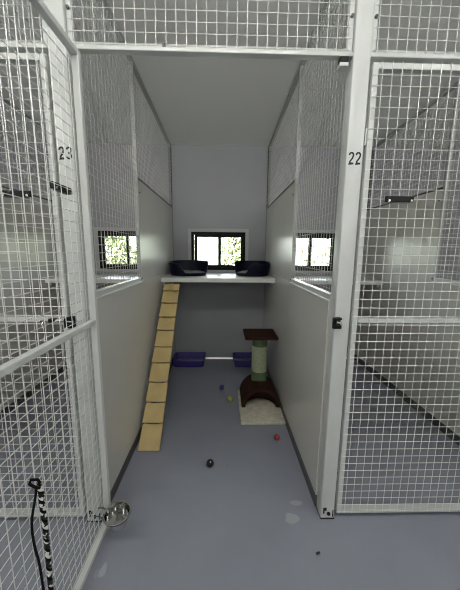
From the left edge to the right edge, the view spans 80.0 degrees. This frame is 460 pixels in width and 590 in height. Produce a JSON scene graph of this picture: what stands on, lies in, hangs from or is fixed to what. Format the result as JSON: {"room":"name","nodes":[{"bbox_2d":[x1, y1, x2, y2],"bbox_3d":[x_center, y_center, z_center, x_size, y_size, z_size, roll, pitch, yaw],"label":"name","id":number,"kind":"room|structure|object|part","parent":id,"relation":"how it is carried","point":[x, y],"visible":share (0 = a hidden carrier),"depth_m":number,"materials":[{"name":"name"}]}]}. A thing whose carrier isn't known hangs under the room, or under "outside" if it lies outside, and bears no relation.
{"room":"cattery","nodes":[
{"label":"cattery","id":0,"kind":"room"},
{"bbox_2d":[194,237,228,264],"bbox_3d":[-0.582,-0.825,7.702,1.295,1.997,0.975,0,9,-1],"label":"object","id":1,"kind":"structure","parent":0,"point":[213,251],"depth_m":7.43,"materials":[{"name":"white"}]},
{"bbox_2d":[0,359,459,589],"bbox_3d":[-0.045,1.242,0.568,5.800,0.080,5.670,0,9,-1],"label":"floor","id":2,"kind":"structure","parent":0,"point":[248,520],"depth_m":1.37,"materials":[{"name":"concrete"}]},
{"bbox_2d":[0,94,74,419],"bbox_3d":[-1.745,-0.313,2.106,0.040,2.473,1.939,0,9,-1],"label":"wall","id":3,"kind":"structure","parent":2,"relation":"on","point":[4,263],"depth_m":2.34,"materials":[{"name":"laminate"}]},
{"bbox_3d":[-1.733,-1.481,1.910,0.028,0.103,1.920,0,9,-1],"label":"rail","id":4,"kind":"part","parent":3,"relation":"part of","materials":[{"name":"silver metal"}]},
{"bbox_3d":[-1.751,-0.533,2.429,0.028,0.670,1.211,0,9,-1],"label":"panel","id":5,"kind":"part","parent":3,"relation":"part of","materials":[{"name":"laminate"}]},
{"bbox_3d":[-1.751,0.354,2.213,0.028,0.993,1.939,0,9,-1],"label":"panel","id":6,"kind":"part","parent":3,"relation":"part of","materials":[{"name":"metal"}]},
{"bbox_2d":[44,0,103,521],"bbox_3d":[-0.639,-0.147,1.128,0.080,2.476,0.092,0,9,-1],"label":"post","id":7,"kind":"object","parent":2,"relation":"on","point":[57,8],"visible":0.73,"depth_m":1.10,"materials":[{"name":"white metal"}]},
{"bbox_2d":[0,42,86,517],"bbox_3d":[-1.191,0.068,1.130,1.049,1.983,0.065,0,9,-1],"label":"door","id":8,"kind":"structure","parent":7,"relation":"attached to","point":[13,58],"depth_m":1.12,"materials":[{"name":"metal"}]},
{"bbox_3d":[-0.815,-0.387,1.048,0.110,0.023,0.014,0,9,-1],"label":"handle","id":9,"kind":"part","parent":8,"relation":"part of","materials":[{"name":"black plastic"}]},
{"bbox_3d":[-1.182,-0.868,0.993,0.982,0.022,0.025,0,9,-1],"label":"rail","id":10,"kind":"part","parent":8,"relation":"part of","materials":[{"name":"white metal"}]},
{"bbox_2d":[0,0,47,43],"bbox_3d":[-1.180,-1.143,0.954,1.044,0.462,0.026,0,9,-1],"label":"transom","id":11,"kind":"object","parent":8,"relation":"on","point":[45,40],"visible":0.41,"depth_m":0.99,"materials":[{"name":"metal"}]},
{"bbox_3d":[-1.182,-0.906,0.992,1.049,0.015,0.030,0,9,-1],"label":"header rail","id":12,"kind":"part","parent":8,"relation":"part of","materials":[{"name":"white metal"}]},
{"bbox_3d":[-1.192,0.098,1.148,0.982,0.020,0.025,0,9,-1],"label":"rail","id":13,"kind":"part","parent":8,"relation":"part of","materials":[{"name":"white metal"}]},
{"bbox_3d":[-1.201,1.034,1.297,0.982,0.022,0.025,0,9,-1],"label":"rail","id":14,"kind":"part","parent":8,"relation":"part of","materials":[{"name":"white metal"}]},
{"bbox_3d":[-0.722,0.105,1.139,0.063,0.028,0.004,0,9,-1],"label":"latch plate","id":15,"kind":"part","parent":8,"relation":"part of","materials":[{"name":"silver metal"}]},
{"bbox_2d":[0,0,110,589],"bbox_3d":[-0.564,0.169,0.636,0.058,1.951,1.036,0,9,-1],"label":"door","id":16,"kind":"structure","parent":7,"relation":"attached to","point":[42,9],"depth_m":0.93,"materials":[{"name":"metal"}]},
{"bbox_2d":[28,478,53,589],"bbox_3d":[-0.566,0.763,0.817,0.031,0.473,0.063,0,9,-1],"label":"lead","id":17,"kind":"object","parent":16,"relation":"hanging from","point":[38,488],"visible":1,"depth_m":0.81,"materials":[{"name":"black"}]},
{"bbox_3d":[-0.560,0.775,0.814,0.007,0.451,0.052,0,9,-1],"label":"cord","id":18,"kind":"part","parent":17,"relation":"part of","materials":[{"name":"black fabric"}]},
{"bbox_3d":[-0.548,0.186,0.635,0.025,0.020,0.982,0,9,-1],"label":"rail","id":19,"kind":"part","parent":16,"relation":"part of","materials":[{"name":"white metal"}]},
{"bbox_3d":[-0.539,-0.780,0.481,0.025,0.022,0.982,0,9,-1],"label":"rail","id":20,"kind":"part","parent":16,"relation":"part of","materials":[{"name":"white metal"}]},
{"bbox_3d":[-0.582,-0.368,0.946,0.014,0.023,0.110,0,9,-1],"label":"handle","id":21,"kind":"part","parent":16,"relation":"part of","materials":[{"name":"black plastic"}]},
{"bbox_3d":[-0.557,1.123,0.785,0.025,0.022,0.982,0,9,-1],"label":"rail","id":22,"kind":"part","parent":16,"relation":"part of","materials":[{"name":"white metal"}]},
{"bbox_2d":[94,500,131,531],"bbox_3d":[-0.511,0.974,1.199,0.157,0.063,0.119,0,9,-1],"label":"steel bowl","id":23,"kind":"object","parent":16,"relation":"hanging from","point":[115,516],"visible":1,"depth_m":1.22,"materials":[{"name":"silver metal"}]},
{"bbox_2d":[74,44,352,71],"bbox_3d":[-0.068,-0.883,1.022,1.049,0.049,0.034,0,9,-1],"label":"header rail","id":24,"kind":"object","parent":7,"relation":"attached to","point":[343,58],"visible":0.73,"depth_m":1.01,"materials":[{"name":"white metal"}]},
{"bbox_2d":[65,0,354,51],"bbox_3d":[-0.065,-1.136,0.980,1.044,0.462,0.026,0,9,-1],"label":"transom","id":25,"kind":"object","parent":24,"relation":"on","point":[69,6],"visible":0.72,"depth_m":1.00,"materials":[{"name":"metal"}]},
{"bbox_3d":[0.425,-0.862,1.036,0.032,0.014,0.034,0,9,-1],"label":"stop plate","id":26,"kind":"part","parent":24,"relation":"part of","materials":[{"name":"white metal"}]},
{"bbox_2d":[73,0,175,502],"bbox_3d":[-0.630,-0.306,2.132,0.040,2.473,1.939,0,9,-1],"label":"wall","id":27,"kind":"structure","parent":2,"relation":"on","point":[129,310],"depth_m":1.69,"materials":[{"name":"laminate"}]},
{"bbox_3d":[-0.618,-0.051,1.553,0.040,0.034,0.713,0,9,-1],"label":"sill rail","id":28,"kind":"part","parent":27,"relation":"part of","materials":[{"name":"white metal"}]},
{"bbox_3d":[-0.619,-1.474,1.936,0.028,0.103,1.920,0,9,-1],"label":"rail","id":29,"kind":"part","parent":27,"relation":"part of","materials":[{"name":"silver metal"}]},
{"bbox_3d":[-0.637,0.360,2.239,0.028,0.993,1.939,0,9,-1],"label":"panel","id":30,"kind":"part","parent":27,"relation":"part of","materials":[{"name":"laminate"}]},
{"bbox_3d":[-0.636,-0.526,2.455,0.028,0.670,1.211,0,9,-1],"label":"panel","id":31,"kind":"part","parent":27,"relation":"part of","materials":[{"name":"plastic"}]},
{"bbox_2d":[138,284,179,450],"bbox_3d":[-0.521,0.454,2.117,0.145,0.979,0.888,0,9,-1],"label":"ramp","id":32,"kind":"object","parent":2,"relation":"on","point":[151,434],"visible":1,"depth_m":2.02,"materials":[{"name":"yellow wood"}]},
{"bbox_2d":[172,352,205,366],"bbox_3d":[-0.462,0.741,3.138,0.368,0.092,0.250,0,9,-1],"label":"tray","id":33,"kind":"object","parent":2,"relation":"on","point":[180,359],"visible":1,"depth_m":3.16,"materials":[{"name":"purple plastic"}]},
{"bbox_2d":[206,459,213,466],"bbox_3d":[-0.119,1.007,1.642,0.045,0.045,0.045,0,9,-1],"label":"ball","id":34,"kind":"object","parent":2,"relation":"on","point":[210,462],"visible":1,"depth_m":1.63,"materials":[{"name":"black plastic"}]},
{"bbox_2d":[233,352,251,366],"bbox_3d":[0.211,0.745,3.154,0.359,0.092,0.250,0,9,-1],"label":"tray","id":35,"kind":"object","parent":2,"relation":"on","point":[241,359],"visible":0.57,"depth_m":3.21,"materials":[{"name":"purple plastic"}]},
{"bbox_2d":[238,329,285,424],"bbox_3d":[0.245,0.636,2.267,0.336,0.587,0.547,0,9,-1],"label":"post","id":36,"kind":"object","parent":2,"relation":"on","point":[259,404],"visible":1,"depth_m":2.28,"materials":[{"name":"beige carpet"}]},
{"bbox_3d":[0.254,0.541,2.367,0.134,0.227,0.134,0,9,-1],"label":"sisal post","id":37,"kind":"part","parent":36,"relation":"part of","materials":[{"name":"wicker"}]},
{"bbox_2d":[263,0,348,505],"bbox_3d":[0.436,-0.300,2.157,0.040,2.473,1.939,0,9,-1],"label":"wall","id":38,"kind":"structure","parent":2,"relation":"on","point":[297,311],"depth_m":1.73,"materials":[{"name":"laminate"}]},
{"bbox_3d":[0.429,-0.520,2.479,0.028,0.670,1.211,0,9,-1],"label":"panel","id":39,"kind":"part","parent":38,"relation":"part of","materials":[{"name":"plastic"}]},
{"bbox_3d":[0.429,0.367,2.264,0.028,0.993,1.939,0,9,-1],"label":"panel","id":40,"kind":"part","parent":38,"relation":"part of","materials":[{"name":"laminate"}]},
{"bbox_3d":[0.447,-1.468,1.961,0.028,0.103,1.920,0,9,-1],"label":"rail","id":41,"kind":"part","parent":38,"relation":"part of","materials":[{"name":"silver metal"}]},
{"bbox_3d":[0.448,-0.044,1.577,0.040,0.034,0.713,0,9,-1],"label":"sill rail","id":42,"kind":"part","parent":38,"relation":"part of","materials":[{"name":"white metal"}]},
{"bbox_2d":[316,0,374,518],"bbox_3d":[0.476,-0.141,1.154,0.080,2.476,0.092,0,9,-1],"label":"post","id":43,"kind":"object","parent":2,"relation":"on","point":[357,71],"visible":1,"depth_m":1.13,"materials":[{"name":"white metal"}]},
{"bbox_2d":[335,52,459,512],"bbox_3d":[1.038,0.082,1.182,1.049,1.983,0.065,0,9,-1],"label":"door","id":44,"kind":"structure","parent":43,"relation":"attached to","point":[376,67],"depth_m":1.16,"materials":[{"name":"metal"}]},
{"bbox_3d":[0.668,-0.378,1.083,0.110,0.023,0.014,0,9,-1],"label":"handle","id":45,"kind":"part","parent":44,"relation":"part of","materials":[{"name":"black plastic"}]},
{"bbox_3d":[1.028,1.048,1.349,0.982,0.022,0.025,0,9,-1],"label":"rail","id":46,"kind":"part","parent":44,"relation":"part of","materials":[{"name":"white metal"}]},
{"bbox_3d":[1.038,0.112,1.200,0.982,0.020,0.025,0,9,-1],"label":"rail","id":47,"kind":"part","parent":44,"relation":"part of","materials":[{"name":"white metal"}]},
{"bbox_3d":[1.047,-0.893,1.044,1.049,0.015,0.030,0,9,-1],"label":"header rail","id":48,"kind":"part","parent":44,"relation":"part of","materials":[{"name":"white metal"}]},
{"bbox_2d":[371,0,459,54],"bbox_3d":[1.050,-1.129,1.006,1.044,0.462,0.026,0,9,-1],"label":"transom","id":49,"kind":"object","parent":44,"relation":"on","point":[376,10],"visible":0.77,"depth_m":1.01,"materials":[{"name":"metal"}]},
{"bbox_3d":[1.047,-0.855,1.045,0.982,0.022,0.025,0,9,-1],"label":"rail","id":50,"kind":"part","parent":44,"relation":"part of","materials":[{"name":"white metal"}]},
{"bbox_2d":[354,81,459,445],"bbox_3d":[1.550,-0.293,2.183,0.040,2.473,1.939,0,9,-1],"label":"wall","id":51,"kind":"structure","parent":2,"relation":"on","point":[374,217],"depth_m":2.27,"materials":[{"name":"laminate"}]},
{"bbox_3d":[1.543,-0.523,2.571,0.028,0.670,1.079,0,9,-1],"label":"panel","id":52,"kind":"part","parent":51,"relation":"part of","materials":[{"name":"laminate"}]},
{"bbox_3d":[1.544,0.374,2.290,0.028,0.993,1.939,0,9,-1],"label":"panel","id":53,"kind":"part","parent":51,"relation":"part of","materials":[{"name":"laminate"}]},
{"bbox_3d":[1.562,-1.461,1.987,0.028,0.103,1.920,0,9,-1],"label":"rail","id":54,"kind":"part","parent":51,"relation":"part of","materials":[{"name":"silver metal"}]},
{"bbox_3d":[1.561,-0.048,1.669,0.040,0.034,0.845,0,9,-1],"label":"sill rail","id":55,"kind":"part","parent":51,"relation":"part of","materials":[{"name":"white metal"}]},
{"bbox_2d":[0,0,459,149],"bbox_3d":[-0.060,-1.524,1.949,5.800,0.173,2.070,0,9,-1],"label":"ceiling","id":56,"kind":"structure","parent":0,"point":[195,100],"depth_m":1.87,"materials":[{"name":"white"}]},
{"bbox_2d":[0,141,459,356],"bbox_3d":[-0.095,-0.421,3.143,5.800,2.392,0.060,0,9,-1],"label":"wall","id":57,"kind":"structure","parent":0,"point":[214,186],"depth_m":3.02,"materials":[{"name":"grey paint"}]},
{"bbox_2d":[45,274,137,284],"bbox_3d":[-1.230,-0.156,2.860,1.038,0.075,0.529,0,9,-1],"label":"wall shelf","id":58,"kind":"object","parent":57,"relation":"attached to","point":[51,282],"visible":0.23,"depth_m":2.66,"materials":[{"name":"white"}]},
{"bbox_2d":[94,227,136,271],"bbox_3d":[-1.167,-0.508,3.096,0.677,0.486,0.072,0,9,-1],"label":"window","id":59,"kind":"structure","parent":57,"relation":"in","point":[129,231],"depth_m":3.07,"materials":[{"name":"grey"}]},
{"bbox_3d":[-1.286,-0.504,3.088,0.299,0.370,0.020,0,9,-1],"label":"sash","id":60,"kind":"part","parent":59,"relation":"part of","materials":[{"name":"black"}]},
{"bbox_3d":[-1.027,-0.506,3.118,0.288,0.370,0.020,0,9,-1],"label":"sash","id":61,"kind":"part","parent":59,"relation":"part of","materials":[{"name":"black"}]},
{"bbox_2d":[161,273,274,284],"bbox_3d":[-0.114,-0.168,2.820,1.038,0.075,0.653,0,9,-1],"label":"wall shelf","id":62,"kind":"object","parent":57,"relation":"attached to","point":[209,277],"visible":0.76,"depth_m":2.50,"materials":[{"name":"white wood"}]},
{"bbox_2d":[169,260,207,275],"bbox_3d":[-0.415,-0.275,2.773,0.392,0.146,0.342,0,9,-1],"label":"bed","id":63,"kind":"object","parent":62,"relation":"on","point":[177,267],"visible":1,"depth_m":2.83,"materials":[{"name":"black plastic"}]},
{"bbox_2d":[234,261,269,276],"bbox_3d":[0.226,-0.272,2.795,0.360,0.146,0.338,0,9,-1],"label":"bed","id":64,"kind":"object","parent":62,"relation":"on","point":[242,268],"visible":0.99,"depth_m":2.69,"materials":[{"name":"black plastic"}]},
{"bbox_2d":[188,228,248,272],"bbox_3d":[-0.132,-0.502,3.121,0.677,0.486,0.072,0,9,-1],"label":"window","id":65,"kind":"structure","parent":57,"relation":"in","point":[193,233],"depth_m":3.08,"materials":[{"name":"grey metal"}]},
{"bbox_3d":[-0.251,-0.498,3.112,0.299,0.370,0.020,0,9,-1],"label":"sash","id":66,"kind":"part","parent":65,"relation":"part of","materials":[{"name":"black"}]},
{"bbox_3d":[0.008,-0.500,3.142,0.288,0.370,0.020,0,9,-1],"label":"sash","id":67,"kind":"part","parent":65,"relation":"part of","materials":[{"name":"black"}]},
{"bbox_2d":[205,357,232,358],"bbox_3d":[-0.131,0.758,3.293,1.046,0.015,0.012,0,9,-1],"label":"trim","id":68,"kind":"structure","parent":57,"relation":"attached to","point":[206,357],"depth_m":3.29,"materials":[{"name":"white"}]},
{"bbox_2d":[295,230,334,272],"bbox_3d":[0.902,-0.496,3.145,0.677,0.486,0.072,0,9,-1],"label":"window","id":69,"kind":"structure","parent":57,"relation":"in","point":[331,233],"depth_m":3.14,"materials":[{"name":"grey metal"}]},
{"bbox_3d":[0.783,-0.492,3.137,0.299,0.370,0.020,0,9,-1],"label":"sash","id":70,"kind":"part","parent":69,"relation":"part of","materials":[{"name":"black"}]},
{"bbox_3d":[1.042,-0.494,3.166,0.288,0.370,0.020,0,9,-1],"label":"sash","id":71,"kind":"part","parent":69,"relation":"part of","materials":[{"name":"black"}]},
{"bbox_2d":[296,276,382,286],"bbox_3d":[0.998,-0.143,2.948,1.038,0.075,0.459,0,9,-1],"label":"wall shelf","id":72,"kind":"object","parent":57,"relation":"attached to","point":[368,281],"visible":0.31,"depth_m":2.73,"materials":[{"name":"white"}]},
{"bbox_2d":[295,238,330,265],"bbox_3d":[2.606,-0.805,7.582,1.813,2.077,1.157,0,9,-1],"label":"shrub","id":73,"kind":"object","parent":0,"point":[325,249],"visible":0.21,"depth_m":7.38,"materials":[{"name":"white"}]},
{"label":"outside","id":74,"kind":"structure","parent":0,"visible":0},
{"bbox_3d":[0.121,-0.608,13.242,30.000,0.180,19.929,0,9,-1],"label":"ground","id":75,"kind":"structure","parent":74,"visible":0},
{"bbox_2d":[105,236,136,263],"bbox_3d":[-3.225,-0.944,7.206,1.865,2.339,1.164,0,9,-1],"label":"shrub","id":76,"kind":"object","parent":75,"relation":"on","point":[113,256],"visible":0.12,"depth_m":7.00,"materials":[{"name":"green plant"}]},
{"bbox_2d":[221,238,240,264],"bbox_3d":[0.496,-0.751,6.702,1.523,2.188,1.202,0,9,-1],"label":"shrub","id":77,"kind":"object","parent":75,"relation":"on","point":[233,253],"visible":0.16,"depth_m":6.52,"materials":[{"name":"green plant"}]}
]}

